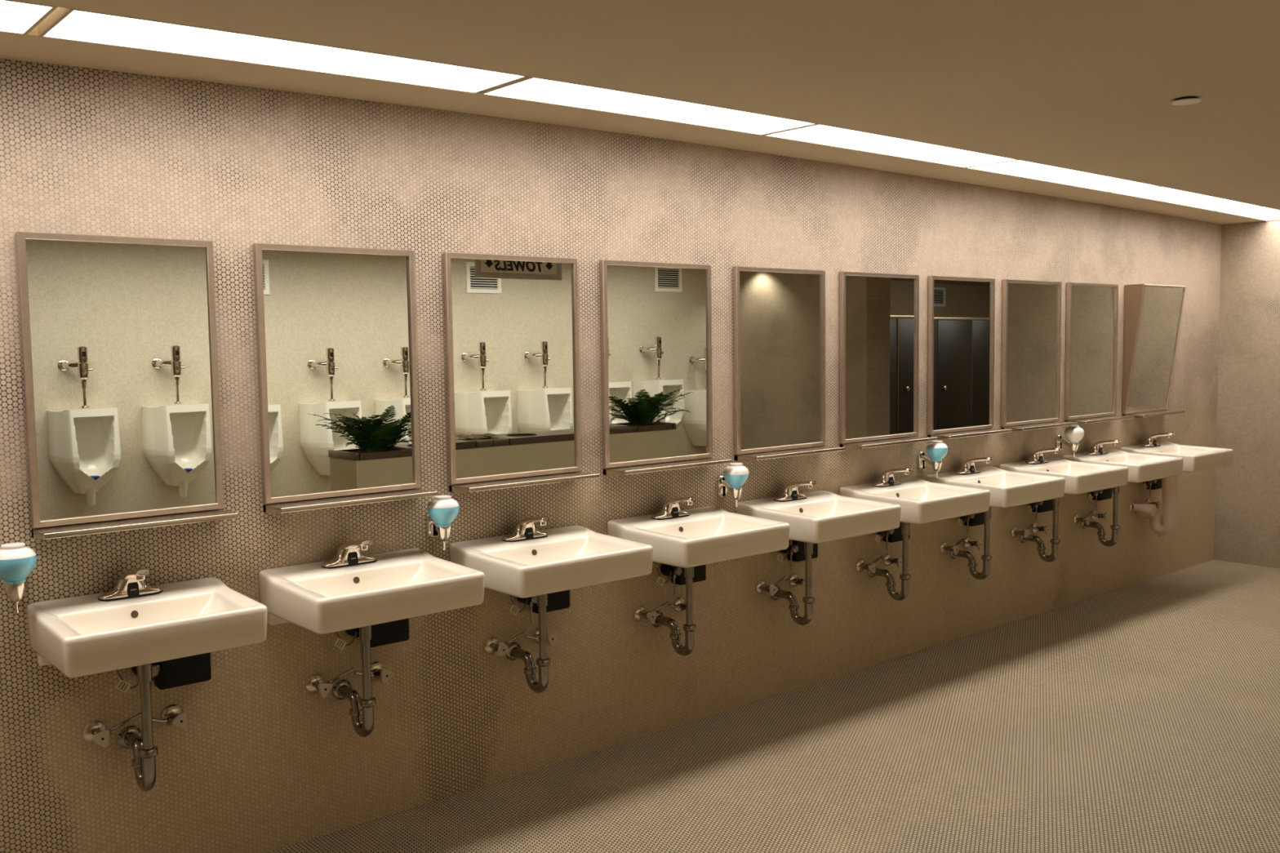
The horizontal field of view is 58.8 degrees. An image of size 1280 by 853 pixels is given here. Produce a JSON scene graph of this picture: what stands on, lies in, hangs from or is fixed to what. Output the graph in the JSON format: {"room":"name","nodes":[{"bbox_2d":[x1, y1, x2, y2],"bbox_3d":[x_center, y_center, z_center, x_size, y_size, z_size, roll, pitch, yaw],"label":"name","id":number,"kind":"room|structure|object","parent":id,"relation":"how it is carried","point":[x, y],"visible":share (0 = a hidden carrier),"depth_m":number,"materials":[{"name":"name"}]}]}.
{"room":"public restroom","nodes":[
{"label":"public restroom","id":0,"kind":"room"},
{"bbox_2d":[0,57,1222,852],"bbox_3d":[0.575,-0.075,4.662,8.520,2.300,0.200,-4,6,-40],"label":"wall","id":1,"kind":"structure","parent":0,"point":[262,762],"depth_m":3.61,"materials":[{"name":"tile"}]},
{"bbox_2d":[0,542,36,614],"bbox_3d":[-1.487,0.358,2.688,0.096,0.168,0.148,-4,6,-40],"label":"soap dispenser","id":2,"kind":"object","parent":1,"relation":"attached to","point":[17,561],"visible":1,"depth_m":2.65,"materials":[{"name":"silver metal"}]},
{"bbox_2d":[4,581,26,603],"bbox_3d":[-1.469,0.390,2.671,0.046,0.051,0.046,-4,6,-40],"label":"nozzle","id":3,"kind":"object","parent":2,"relation":"on","point":[15,590],"depth_m":2.66,"materials":[{"name":"silver metal"}]},
{"bbox_2d":[82,712,141,747],"bbox_3d":[-1.338,0.774,2.892,0.134,0.064,0.072,-4,6,-40],"label":"shutoff valve","id":4,"kind":"object","parent":1,"relation":"attached to","point":[95,731],"visible":0.98,"depth_m":2.88,"materials":[{"name":"silver metal"}]},
{"bbox_2d":[15,231,238,539],"bbox_3d":[-1.277,-0.107,2.854,0.465,0.743,0.122,-4,6,-40],"label":"wall mirror","id":5,"kind":"object","parent":1,"relation":"attached to","point":[119,341],"visible":1,"depth_m":2.88,"materials":[{"name":"metal"}]},
{"bbox_2d":[31,509,238,539],"bbox_3d":[-1.272,0.251,2.880,0.465,0.026,0.120,-4,6,-40],"label":"shelf","id":6,"kind":"object","parent":5,"relation":"attached to","point":[148,518],"depth_m":2.85,"materials":[{"name":"metal"}]},
{"bbox_2d":[26,568,267,791],"bbox_3d":[-1.209,0.639,2.809,0.467,0.571,0.354,-4,6,-40],"label":"sink","id":7,"kind":"object","parent":1,"relation":"attached to","point":[135,623],"visible":1,"depth_m":2.77,"materials":[{"name":"beige ceramic"}]},
{"bbox_2d":[97,568,163,601],"bbox_3d":[-1.268,0.392,2.852,0.156,0.084,0.131,-4,6,-40],"label":"faucet","id":8,"kind":"object","parent":7,"relation":"on","point":[131,586],"depth_m":2.86,"materials":[{"name":"silver metal"}]},
{"bbox_2d":[26,577,267,677],"bbox_3d":[-1.210,0.505,2.799,0.467,0.155,0.354,-4,6,-40],"label":"basin","id":9,"kind":"object","parent":7,"relation":"in","point":[141,626],"depth_m":2.75,"materials":[{"name":"white ceramic"}]},
{"bbox_2d":[115,652,211,703],"bbox_3d":[-1.245,0.649,2.962,0.242,0.131,0.072,-4,6,-40],"label":"control box","id":10,"kind":"object","parent":1,"relation":"attached to","point":[175,673],"visible":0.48,"depth_m":2.97,"materials":[{"name":"black plastic"}]},
{"bbox_2d":[151,704,188,728],"bbox_3d":[-1.243,0.771,2.973,0.114,0.056,0.072,-4,6,-40],"label":"shutoff valve","id":11,"kind":"object","parent":1,"relation":"attached to","point":[173,715],"visible":0.97,"depth_m":2.97,"materials":[{"name":"silver metal"}]},
{"bbox_2d":[305,667,355,698],"bbox_3d":[-0.887,0.740,3.277,0.134,0.064,0.072,-4,6,-40],"label":"shutoff valve","id":12,"kind":"object","parent":1,"relation":"attached to","point":[315,684],"visible":1,"depth_m":3.26,"materials":[{"name":"silver metal"}]},
{"bbox_2d":[253,242,437,513],"bbox_3d":[-0.829,-0.141,3.237,0.484,0.743,0.122,-4,6,-40],"label":"wall mirror","id":13,"kind":"object","parent":1,"relation":"attached to","point":[336,331],"visible":1,"depth_m":3.26,"materials":[{"name":"metal"}]},
{"bbox_2d":[262,488,437,513],"bbox_3d":[-0.823,0.217,3.262,0.484,0.026,0.120,-4,6,-40],"label":"shelf","id":14,"kind":"object","parent":13,"relation":"attached to","point":[347,497],"depth_m":3.23,"materials":[{"name":"metal"}]},
{"bbox_2d":[258,539,484,737],"bbox_3d":[-0.745,0.605,3.186,0.508,0.571,0.382,-4,6,-40],"label":"sink","id":15,"kind":"object","parent":1,"relation":"attached to","point":[352,589],"visible":1,"depth_m":3.15,"materials":[{"name":"beige ceramic"}]},
{"bbox_2d":[320,539,377,568],"bbox_3d":[-0.809,0.358,3.235,0.169,0.084,0.141,-4,6,-40],"label":"faucet","id":16,"kind":"object","parent":15,"relation":"on","point":[349,555],"depth_m":3.24,"materials":[{"name":"silver metal"}]},
{"bbox_2d":[258,548,484,634],"bbox_3d":[-0.746,0.471,3.176,0.508,0.155,0.382,-4,6,-40],"label":"basin","id":17,"kind":"object","parent":15,"relation":"in","point":[362,591],"depth_m":3.12,"materials":[{"name":"white ceramic"}]},
{"bbox_2d":[333,618,409,659],"bbox_3d":[-0.794,0.615,3.347,0.242,0.131,0.072,-4,6,-40],"label":"control box","id":18,"kind":"object","parent":1,"relation":"attached to","point":[397,631],"visible":0.42,"depth_m":3.35,"materials":[{"name":"brown plastic"}]},
{"bbox_2d":[354,662,394,684],"bbox_3d":[-0.792,0.737,3.358,0.114,0.056,0.072,-4,6,-40],"label":"shutoff valve","id":19,"kind":"object","parent":1,"relation":"attached to","point":[378,670],"visible":0.88,"depth_m":3.36,"materials":[{"name":"silver metal"}]},
{"bbox_2d":[425,495,459,551],"bbox_3d":[-0.608,0.291,3.438,0.096,0.168,0.148,-4,6,-40],"label":"soap dispenser","id":20,"kind":"object","parent":1,"relation":"attached to","point":[442,510],"visible":0.99,"depth_m":3.40,"materials":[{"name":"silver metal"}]},
{"bbox_2d":[435,525,451,542],"bbox_3d":[-0.591,0.323,3.421,0.046,0.051,0.046,-4,6,-40],"label":"nozzle","id":21,"kind":"object","parent":20,"relation":"on","point":[443,532],"depth_m":3.41,"materials":[{"name":"silver metal"}]},
{"bbox_2d":[484,631,525,656],"bbox_3d":[-0.427,0.705,3.669,0.134,0.064,0.072,-4,6,-40],"label":"shutoff valve","id":22,"kind":"object","parent":1,"relation":"attached to","point":[491,646],"visible":1,"depth_m":3.65,"materials":[{"name":"silver metal"}]},
{"bbox_2d":[442,252,599,493],"bbox_3d":[-0.369,-0.176,3.629,0.506,0.743,0.122,-4,6,-40],"label":"wall mirror","id":23,"kind":"object","parent":1,"relation":"attached to","point":[511,322],"visible":1,"depth_m":3.65,"materials":[{"name":"metal"}]},
{"bbox_2d":[448,471,599,493],"bbox_3d":[-0.364,0.182,3.655,0.506,0.026,0.120,-4,6,-40],"label":"shelf","id":24,"kind":"object","parent":23,"relation":"attached to","point":[513,479],"depth_m":3.62,"materials":[{"name":"metal"}]},
{"bbox_2d":[509,590,569,624],"bbox_3d":[-0.335,0.580,3.739,0.242,0.131,0.072,-4,6,-40],"label":"control box","id":25,"kind":"object","parent":1,"relation":"attached to","point":[557,601],"visible":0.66,"depth_m":3.75,"materials":[{"name":"brown plastic"}]},
{"bbox_2d":[524,627,557,646],"bbox_3d":[-0.333,0.702,3.751,0.114,0.056,0.072,-4,6,-40],"label":"shutoff valve","id":26,"kind":"object","parent":1,"relation":"attached to","point":[551,637],"visible":0.59,"depth_m":3.74,"materials":[{"name":"silver metal"}]},
{"bbox_2d":[449,516,653,693],"bbox_3d":[-0.274,0.570,3.576,0.513,0.571,0.401,-4,6,-40],"label":"sink","id":27,"kind":"object","parent":1,"relation":"attached to","point":[528,562],"visible":0.93,"depth_m":3.54,"materials":[{"name":"beige ceramic"}]},
{"bbox_2d":[502,516,551,542],"bbox_3d":[-0.341,0.323,3.628,0.171,0.084,0.148,-4,6,-40],"label":"faucet","id":28,"kind":"object","parent":27,"relation":"on","point":[525,530],"depth_m":3.64,"materials":[{"name":"silver metal"}]},
{"bbox_2d":[449,525,653,598],"bbox_3d":[-0.276,0.436,3.566,0.513,0.155,0.401,-4,6,-40],"label":"basin","id":29,"kind":"object","parent":27,"relation":"in","point":[525,564],"depth_m":3.50,"materials":[{"name":"white ceramic"}]},
{"bbox_2d":[633,600,669,623],"bbox_3d":[0.052,0.669,4.079,0.134,0.064,0.072,-4,6,-40],"label":"shutoff valve","id":30,"kind":"object","parent":1,"relation":"attached to","point":[640,613],"visible":1,"depth_m":4.06,"materials":[{"name":"silver metal"}]},
{"bbox_2d":[599,259,731,475],"bbox_3d":[0.100,-0.211,4.029,0.512,0.743,0.122,-4,6,-40],"label":"wall mirror","id":31,"kind":"object","parent":1,"relation":"attached to","point":[655,317],"visible":1,"depth_m":4.05,"materials":[{"name":"metal"}]},
{"bbox_2d":[606,265,707,462],"bbox_3d":[0.067,-0.227,4.067,0.484,0.689,0.004,-4,6,-40],"label":"mirror glass","id":32,"kind":"object","parent":31,"relation":"on","point":[657,315],"depth_m":4.06,"materials":[{"name":"white"}]},
{"bbox_2d":[603,457,731,475],"bbox_3d":[0.105,0.146,4.055,0.512,0.026,0.120,-4,6,-40],"label":"shelf","id":33,"kind":"object","parent":31,"relation":"attached to","point":[647,464],"depth_m":4.01,"materials":[{"name":"metal"}]},
{"bbox_2d":[656,564,706,595],"bbox_3d":[0.145,0.543,4.149,0.242,0.131,0.072,-4,6,-40],"label":"control box","id":34,"kind":"object","parent":1,"relation":"attached to","point":[677,573],"visible":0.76,"depth_m":4.13,"materials":[{"name":"brown plastic"}]},
{"bbox_2d":[668,597,696,614],"bbox_3d":[0.147,0.665,4.160,0.114,0.056,0.072,-4,6,-40],"label":"shutoff valve","id":35,"kind":"object","parent":1,"relation":"attached to","point":[679,606],"visible":0.7,"depth_m":4.19,"materials":[{"name":"silver metal"}]},
{"bbox_2d":[607,497,790,656],"bbox_3d":[0.209,0.533,3.984,0.513,0.571,0.407,-4,6,-40],"label":"sink","id":36,"kind":"object","parent":1,"relation":"attached to","point":[688,539],"visible":0.96,"depth_m":3.96,"materials":[{"name":"beige ceramic"}]},
{"bbox_2d":[651,497,697,519],"bbox_3d":[0.141,0.286,4.037,0.171,0.084,0.151,-4,6,-40],"label":"faucet","id":37,"kind":"object","parent":36,"relation":"on","point":[670,508],"depth_m":4.04,"materials":[{"name":"silver metal"}]},
{"bbox_2d":[607,506,790,568],"bbox_3d":[0.207,0.400,3.974,0.513,0.155,0.407,-4,6,-40],"label":"basin","id":38,"kind":"object","parent":36,"relation":"in","point":[690,538],"depth_m":3.91,"materials":[{"name":"white ceramic"}]},
{"bbox_2d":[716,462,749,507],"bbox_3d":[0.342,0.219,4.249,0.096,0.168,0.148,-4,6,-40],"label":"soap dispenser","id":39,"kind":"object","parent":1,"relation":"attached to","point":[735,475],"visible":1,"depth_m":4.21,"materials":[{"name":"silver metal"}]},
{"bbox_2d":[729,488,742,500],"bbox_3d":[0.359,0.251,4.232,0.046,0.051,0.046,-4,6,-40],"label":"nozzle","id":40,"kind":"object","parent":39,"relation":"on","point":[735,492],"depth_m":4.22,"materials":[{"name":"silver metal"}]},
{"bbox_2d":[755,576,786,595],"bbox_3d":[0.531,0.632,4.488,0.134,0.064,0.072,-4,6,-40],"label":"shutoff valve","id":41,"kind":"object","parent":1,"relation":"attached to","point":[761,587],"visible":1,"depth_m":4.47,"materials":[{"name":"silver metal"}]},
{"bbox_2d":[733,266,844,461],"bbox_3d":[0.591,-0.249,4.449,0.513,0.743,0.122,-4,6,-40],"label":"wall mirror","id":42,"kind":"object","parent":1,"relation":"attached to","point":[779,313],"visible":1,"depth_m":4.47,"materials":[{"name":"metal"}]},
{"bbox_2d":[739,271,821,449],"bbox_3d":[0.558,-0.264,4.486,0.485,0.689,0.004,-4,6,-40],"label":"mirror glass","id":43,"kind":"object","parent":42,"relation":"on","point":[780,311],"depth_m":4.48,"materials":[{"name":"white"}]},
{"bbox_2d":[734,445,844,461],"bbox_3d":[0.596,0.109,4.474,0.513,0.026,0.120,-4,6,-40],"label":"shelf","id":44,"kind":"object","parent":42,"relation":"attached to","point":[766,452],"depth_m":4.43,"materials":[{"name":"metal"}]},
{"bbox_2d":[786,573,804,586],"bbox_3d":[0.626,0.629,4.569,0.114,0.056,0.072,-4,6,-40],"label":"shutoff valve","id":45,"kind":"object","parent":1,"relation":"attached to","point":[793,580],"visible":0.82,"depth_m":4.59,"materials":[{"name":"silver metal"}]},
{"bbox_2d":[776,539,817,570],"bbox_3d":[0.624,0.507,4.558,0.242,0.131,0.072,-4,6,-40],"label":"control box","id":46,"kind":"object","parent":1,"relation":"attached to","point":[795,551],"visible":0.67,"depth_m":4.54,"materials":[{"name":"brown plastic"}]},
{"bbox_2d":[736,480,901,625],"bbox_3d":[0.693,0.497,4.395,0.508,0.571,0.411,-4,6,-40],"label":"sink","id":47,"kind":"object","parent":1,"relation":"attached to","point":[815,517],"visible":0.91,"depth_m":4.37,"materials":[{"name":"beige ceramic"}]},
{"bbox_2d":[773,480,816,502],"bbox_3d":[0.624,0.249,4.448,0.169,0.084,0.152,-4,6,-40],"label":"faucet","id":48,"kind":"object","parent":47,"relation":"on","point":[790,493],"depth_m":4.46,"materials":[{"name":"silver metal"}]},
{"bbox_2d":[736,490,901,543],"bbox_3d":[0.691,0.363,4.385,0.508,0.155,0.411,-4,6,-40],"label":"basin","id":49,"kind":"object","parent":47,"relation":"in","point":[815,517],"depth_m":4.32,"materials":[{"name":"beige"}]},
{"bbox_2d":[855,555,883,573],"bbox_3d":[1.001,0.596,4.889,0.134,0.064,0.072,-4,6,-40],"label":"shutoff valve","id":50,"kind":"object","parent":1,"relation":"attached to","point":[860,566],"visible":1,"depth_m":4.87,"materials":[{"name":"silver metal"}]},
{"bbox_2d":[839,271,937,449],"bbox_3d":[1.071,-0.285,4.858,0.525,0.743,0.122,-4,6,-40],"label":"wall mirror","id":51,"kind":"object","parent":1,"relation":"attached to","point":[879,312],"visible":1,"depth_m":4.88,"materials":[{"name":"metal"}]},
{"bbox_2d":[845,275,915,439],"bbox_3d":[1.038,-0.301,4.896,0.497,0.689,0.004,-4,6,-40],"label":"mirror glass","id":52,"kind":"object","parent":51,"relation":"on","point":[881,310],"depth_m":4.89,"materials":[{"name":"brown"}]},
{"bbox_2d":[840,435,937,449],"bbox_3d":[1.076,0.072,4.884,0.525,0.026,0.120,-4,6,-40],"label":"shelf","id":53,"kind":"object","parent":51,"relation":"attached to","point":[863,442],"depth_m":4.83,"materials":[{"name":"metal"}]},
{"bbox_2d":[881,553,902,567],"bbox_3d":[1.096,0.593,4.971,0.114,0.056,0.072,-4,6,-40],"label":"shutoff valve","id":54,"kind":"object","parent":1,"relation":"attached to","point":[888,560],"visible":0.95,"depth_m":4.97,"materials":[{"name":"silver metal"}]},
{"bbox_2d":[875,522,910,550],"bbox_3d":[1.094,0.471,4.959,0.242,0.131,0.072,-4,6,-40],"label":"control box","id":55,"kind":"object","parent":1,"relation":"attached to","point":[893,535],"visible":0.59,"depth_m":4.94,"materials":[{"name":"brown plastic"}]},
{"bbox_2d":[840,467,990,600],"bbox_3d":[1.161,0.461,4.795,0.508,0.571,0.411,-4,6,-40],"label":"sink","id":56,"kind":"object","parent":1,"relation":"attached to","point":[921,501],"visible":0.88,"depth_m":4.79,"materials":[{"name":"beige ceramic"}]},
{"bbox_2d":[871,467,912,487],"bbox_3d":[1.093,0.214,4.848,0.169,0.084,0.152,-4,6,-40],"label":"faucet","id":57,"kind":"object","parent":56,"relation":"on","point":[886,479],"depth_m":4.85,"materials":[{"name":"silver metal"}]},
{"bbox_2d":[840,477,990,524],"bbox_3d":[1.160,0.328,4.785,0.508,0.155,0.411,-4,6,-40],"label":"basin","id":58,"kind":"object","parent":56,"relation":"in","point":[921,501],"depth_m":4.72,"materials":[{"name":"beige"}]},
{"bbox_2d":[917,440,947,478],"bbox_3d":[1.304,0.146,5.071,0.096,0.168,0.148,-4,6,-40],"label":"soap dispenser","id":59,"kind":"object","parent":1,"relation":"attached to","point":[936,451],"visible":0.98,"depth_m":5.03,"materials":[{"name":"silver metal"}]},
{"bbox_2d":[940,538,964,555],"bbox_3d":[1.468,0.561,5.288,0.134,0.064,0.072,-4,6,-40],"label":"shutoff valve","id":60,"kind":"object","parent":1,"relation":"attached to","point":[944,546],"visible":1,"depth_m":5.27,"materials":[{"name":"silver metal"}]},
{"bbox_2d":[927,275,1012,439],"bbox_3d":[1.535,-0.321,5.255,0.510,0.743,0.122,-4,6,-40],"label":"wall mirror","id":61,"kind":"object","parent":1,"relation":"attached to","point":[962,309],"visible":0.99,"depth_m":5.28,"materials":[{"name":"metal"}]},
{"bbox_2d":[933,279,991,430],"bbox_3d":[1.502,-0.336,5.292,0.482,0.689,0.004,-4,5,-40],"label":"mirror glass","id":62,"kind":"object","parent":61,"relation":"on","point":[962,308],"depth_m":5.29,"materials":[{"name":"white"}]},
{"bbox_2d":[927,428,1012,439],"bbox_3d":[1.540,0.037,5.280,0.510,0.026,0.120,-4,6,-40],"label":"shelf","id":63,"kind":"object","parent":61,"relation":"attached to","point":[941,433],"depth_m":5.23,"materials":[{"name":"metal"}]},
{"bbox_2d":[957,512,984,533],"bbox_3d":[1.561,0.436,5.358,0.242,0.131,0.072,-4,6,-40],"label":"control box","id":64,"kind":"object","parent":1,"relation":"attached to","point":[972,520],"visible":0.54,"depth_m":5.34,"materials":[{"name":"brown plastic"}]},
{"bbox_2d":[963,537,982,549],"bbox_3d":[1.563,0.558,5.369,0.114,0.056,0.072,-4,6,-40],"label":"shutoff valve","id":65,"kind":"object","parent":1,"relation":"attached to","point":[967,542],"visible":1,"depth_m":5.37,"materials":[{"name":"silver metal"}]},
{"bbox_2d":[926,457,1065,579],"bbox_3d":[1.626,0.426,5.191,0.508,0.571,0.411,-4,6,-40],"label":"sink","id":66,"kind":"object","parent":1,"relation":"attached to","point":[1007,489],"visible":0.85,"depth_m":5.19,"materials":[{"name":"beige ceramic"}]},
{"bbox_2d":[955,457,993,475],"bbox_3d":[1.558,0.178,5.245,0.169,0.084,0.152,-4,6,-40],"label":"faucet","id":67,"kind":"object","parent":66,"relation":"on","point":[968,468],"depth_m":5.25,"materials":[{"name":"silver metal"}]},
{"bbox_2d":[926,466,1065,508],"bbox_3d":[1.624,0.292,5.182,0.508,0.155,0.411,-4,6,-40],"label":"basin","id":68,"kind":"object","parent":66,"relation":"in","point":[1007,489],"depth_m":5.12,"materials":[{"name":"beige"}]},
{"bbox_2d":[1011,524,1033,537],"bbox_3d":[1.927,0.526,5.679,0.134,0.064,0.072,-4,6,-40],"label":"shutoff valve","id":69,"kind":"object","parent":1,"relation":"attached to","point":[1015,532],"visible":1,"depth_m":5.66,"materials":[{"name":"silver metal"}]},
{"bbox_2d":[1000,279,1078,431],"bbox_3d":[1.998,-0.356,5.650,0.517,0.743,0.122,-4,6,-40],"label":"wall mirror","id":70,"kind":"object","parent":1,"relation":"attached to","point":[1031,323],"visible":1,"depth_m":5.67,"materials":[{"name":"metal"}]},
{"bbox_2d":[1006,282,1058,422],"bbox_3d":[1.965,-0.371,5.687,0.489,0.689,0.004,-4,6,-40],"label":"mirror glass","id":71,"kind":"object","parent":70,"relation":"on","point":[1032,308],"depth_m":5.69,"materials":[{"name":"white"}]},
{"bbox_2d":[1001,421,1078,431],"bbox_3d":[2.003,0.002,5.675,0.517,0.026,0.120,-4,6,-40],"label":"shelf","id":72,"kind":"object","parent":70,"relation":"attached to","point":[1014,425],"depth_m":5.62,"materials":[{"name":"metal"}]},
{"bbox_2d":[1026,499,1053,519],"bbox_3d":[2.020,0.401,5.749,0.242,0.131,0.072,-4,6,-40],"label":"control box","id":73,"kind":"object","parent":1,"relation":"attached to","point":[1046,505],"visible":0.55,"depth_m":5.74,"materials":[{"name":"brown plastic"}]},
{"bbox_2d":[999,448,1128,562],"bbox_3d":[2.083,0.391,5.582,0.508,0.571,0.411,-4,6,-40],"label":"sink","id":74,"kind":"object","parent":1,"relation":"attached to","point":[1081,477],"visible":0.74,"depth_m":5.58,"materials":[{"name":"beige ceramic"}]},
{"bbox_2d":[1025,448,1061,464],"bbox_3d":[2.015,0.144,5.635,0.169,0.084,0.152,-4,6,-40],"label":"faucet","id":75,"kind":"object","parent":74,"relation":"on","point":[1037,456],"depth_m":5.64,"materials":[{"name":"silver metal"}]},
{"bbox_2d":[999,457,1128,494],"bbox_3d":[2.081,0.258,5.572,0.508,0.155,0.411,-4,6,-40],"label":"basin","id":76,"kind":"object","parent":74,"relation":"in","point":[1081,477],"depth_m":5.52,"materials":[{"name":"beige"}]},
{"bbox_2d":[1055,425,1084,457],"bbox_3d":[2.212,0.077,5.846,0.096,0.168,0.148,-4,6,-40],"label":"soap dispenser","id":77,"kind":"object","parent":1,"relation":"attached to","point":[1073,433],"visible":0.97,"depth_m":5.81,"materials":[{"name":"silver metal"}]},
{"bbox_2d":[1064,282,1133,424],"bbox_3d":[2.454,-0.391,6.040,0.514,0.743,0.122,-4,6,-40],"label":"wall mirror","id":78,"kind":"object","parent":1,"relation":"attached to","point":[1091,308],"visible":1,"depth_m":6.06,"materials":[{"name":"metal"}]},
{"bbox_2d":[1070,285,1115,416],"bbox_3d":[2.421,-0.406,6.077,0.486,0.689,0.004,-4,6,-40],"label":"mirror glass","id":79,"kind":"object","parent":78,"relation":"on","point":[1092,308],"depth_m":6.08,"materials":[{"name":"white"}]},
{"bbox_2d":[1065,415,1133,424],"bbox_3d":[2.460,-0.033,6.065,0.514,0.026,0.120,-4,6,-40],"label":"shelf","id":80,"kind":"object","parent":78,"relation":"attached to","point":[1080,419],"depth_m":6.01,"materials":[{"name":"metal"}]},
{"bbox_2d":[1087,488,1111,506],"bbox_3d":[2.480,0.366,6.142,0.242,0.131,0.072,-4,6,-40],"label":"control box","id":81,"kind":"object","parent":1,"relation":"attached to","point":[1105,494],"visible":0.64,"depth_m":6.13,"materials":[{"name":"brown plastic"}]},
{"bbox_2d":[1062,440,1183,546],"bbox_3d":[2.539,0.356,5.971,0.508,0.571,0.411,-4,6,-40],"label":"sink","id":82,"kind":"object","parent":1,"relation":"attached to","point":[1142,468],"visible":0.8,"depth_m":5.98,"materials":[{"name":"beige ceramic"}]},
{"bbox_2d":[1085,440,1120,455],"bbox_3d":[2.471,0.109,6.025,0.169,0.084,0.152,-4,6,-40],"label":"faucet","id":83,"kind":"object","parent":82,"relation":"on","point":[1096,448],"depth_m":6.03,"materials":[{"name":"silver metal"}]},
{"bbox_2d":[1062,448,1183,483],"bbox_3d":[2.538,0.223,5.961,0.508,0.155,0.411,-4,6,-40],"label":"basin","id":84,"kind":"object","parent":82,"relation":"in","point":[1142,468],"depth_m":5.91,"materials":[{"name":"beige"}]},
{"bbox_2d":[1129,502,1155,515],"bbox_3d":[2.855,0.468,6.443,0.126,0.069,0.066,3,6,42],"label":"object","id":85,"kind":"object","parent":1,"relation":"attached to","point":[1147,508],"visible":1,"depth_m":6.42,"materials":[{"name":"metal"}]},
{"bbox_2d":[1142,478,1161,495],"bbox_3d":[2.954,0.330,6.546,0.242,0.131,0.072,-4,6,-40],"label":"control box","id":86,"kind":"object","parent":1,"relation":"attached to","point":[1156,484],"visible":0.59,"depth_m":6.53,"materials":[{"name":"brown"}]},
{"bbox_2d":[1122,284,1186,417],"bbox_3d":[2.927,-0.426,6.443,0.508,0.743,0.122,-4,6,-40],"label":"wall mirror","id":87,"kind":"object","parent":1,"relation":"attached to","point":[1153,313],"visible":0.97,"depth_m":6.39,"materials":[{"name":"brown metal"}]},
{"bbox_2d":[1122,409,1185,417],"bbox_3d":[2.932,-0.069,6.468,0.508,0.026,0.120,-4,6,-40],"label":"shelf","id":88,"kind":"object","parent":87,"relation":"attached to","point":[1136,413],"depth_m":6.41,"materials":[{"name":"metal"}]},
{"bbox_2d":[1120,432,1233,537],"bbox_3d":[3.010,0.334,6.374,0.508,0.598,0.411,-4,6,-40],"label":"sink","id":89,"kind":"object","parent":1,"relation":"attached to","point":[1196,459],"visible":0.76,"depth_m":6.37,"materials":[{"name":"beige ceramic"}]},
{"bbox_2d":[1141,432,1173,447],"bbox_3d":[2.942,0.073,6.427,0.169,0.084,0.152,-4,6,-40],"label":"faucet","id":90,"kind":"object","parent":89,"relation":"on","point":[1151,440],"depth_m":6.43,"materials":[{"name":"silver metal"}]},
{"bbox_2d":[1120,441,1233,472],"bbox_3d":[3.008,0.187,6.363,0.508,0.155,0.411,-4,6,-40],"label":"basin","id":91,"kind":"object","parent":89,"relation":"in","point":[1196,459],"depth_m":6.30,"materials":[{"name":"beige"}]},
{"bbox_2d":[0,0,1279,224],"bbox_3d":[4.493,-1.139,4.298,13.720,0.226,5.350,-4,6,-40],"label":"ceiling","id":92,"kind":"structure","parent":0,"point":[1087,86],"depth_m":2.96,"materials":[{"name":"paint"}]},
{"bbox_2d":[0,0,57,35],"bbox_3d":[-1.731,-0.821,1.986,1.241,0.094,0.260,-4,6,-40],"label":"ceiling light panel","id":93,"kind":"object","parent":92,"relation":"attached to","point":[15,16],"visible":0.96,"depth_m":2.36,"materials":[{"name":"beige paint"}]},
{"bbox_2d":[38,6,528,93],"bbox_3d":[-0.813,-0.924,2.768,1.131,0.074,0.260,-4,6,-40],"label":"ceiling light panel","id":94,"kind":"object","parent":92,"relation":"attached to","point":[66,24],"visible":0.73,"depth_m":2.71,"materials":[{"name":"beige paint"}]},
{"bbox_2d":[480,75,817,135],"bbox_3d":[0.070,-1.008,3.521,1.166,0.060,0.260,-4,6,-40],"label":"ceiling light panel","id":95,"kind":"object","parent":92,"relation":"attached to","point":[529,88],"visible":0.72,"depth_m":3.49,"materials":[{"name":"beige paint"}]},
{"bbox_2d":[762,123,1019,168],"bbox_3d":[0.986,-1.080,4.303,1.238,0.054,0.260,-4,6,-40],"label":"ceiling light panel","id":96,"kind":"object","parent":92,"relation":"attached to","point":[819,134],"visible":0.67,"depth_m":4.28,"materials":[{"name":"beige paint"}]},
{"bbox_2d":[964,160,1159,192],"bbox_3d":[1.930,-1.146,5.109,1.245,0.060,0.260,-4,6,-40],"label":"ceiling light panel","id":97,"kind":"object","parent":92,"relation":"attached to","point":[1020,168],"visible":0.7,"depth_m":5.11,"materials":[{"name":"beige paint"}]},
{"bbox_2d":[1109,186,1262,211],"bbox_3d":[2.868,-1.206,5.910,1.216,0.065,0.260,-4,6,-40],"label":"ceiling light panel","id":98,"kind":"object","parent":92,"relation":"attached to","point":[1161,193],"visible":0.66,"depth_m":5.92,"materials":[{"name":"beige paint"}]},
{"bbox_2d":[1171,96,1201,105],"bbox_3d":[1.673,-0.998,3.475,0.084,0.012,0.084,-4,6,-40],"label":"sprinkler cover","id":99,"kind":"object","parent":92,"relation":"attached to","point":[1184,100],"visible":1,"depth_m":3.46,"materials":[{"name":"white plastic"}]},
{"bbox_2d":[1217,206,1279,221],"bbox_3d":[3.608,-1.250,6.543,0.726,0.062,0.260,-4,6,-40],"label":"ceiling light panel","id":100,"kind":"object","parent":92,"relation":"attached to","point":[1263,213],"visible":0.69,"depth_m":6.53,"materials":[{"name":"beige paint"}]},
{"bbox_2d":[267,560,1279,852],"bbox_3d":[4.381,1.102,4.474,13.920,0.120,5.550,-4,6,-40],"label":"floor","id":101,"kind":"structure","parent":0,"point":[1144,717],"depth_m":3.85,"materials":[{"name":"tile"}]},
{"bbox_2d":[1213,219,1279,568],"bbox_3d":[5.205,-0.202,5.561,0.310,2.300,4.450,-4,6,-40],"label":"wall","id":102,"kind":"structure","parent":0,"point":[1246,528],"depth_m":7.01,"materials":[{"name":"paint"}]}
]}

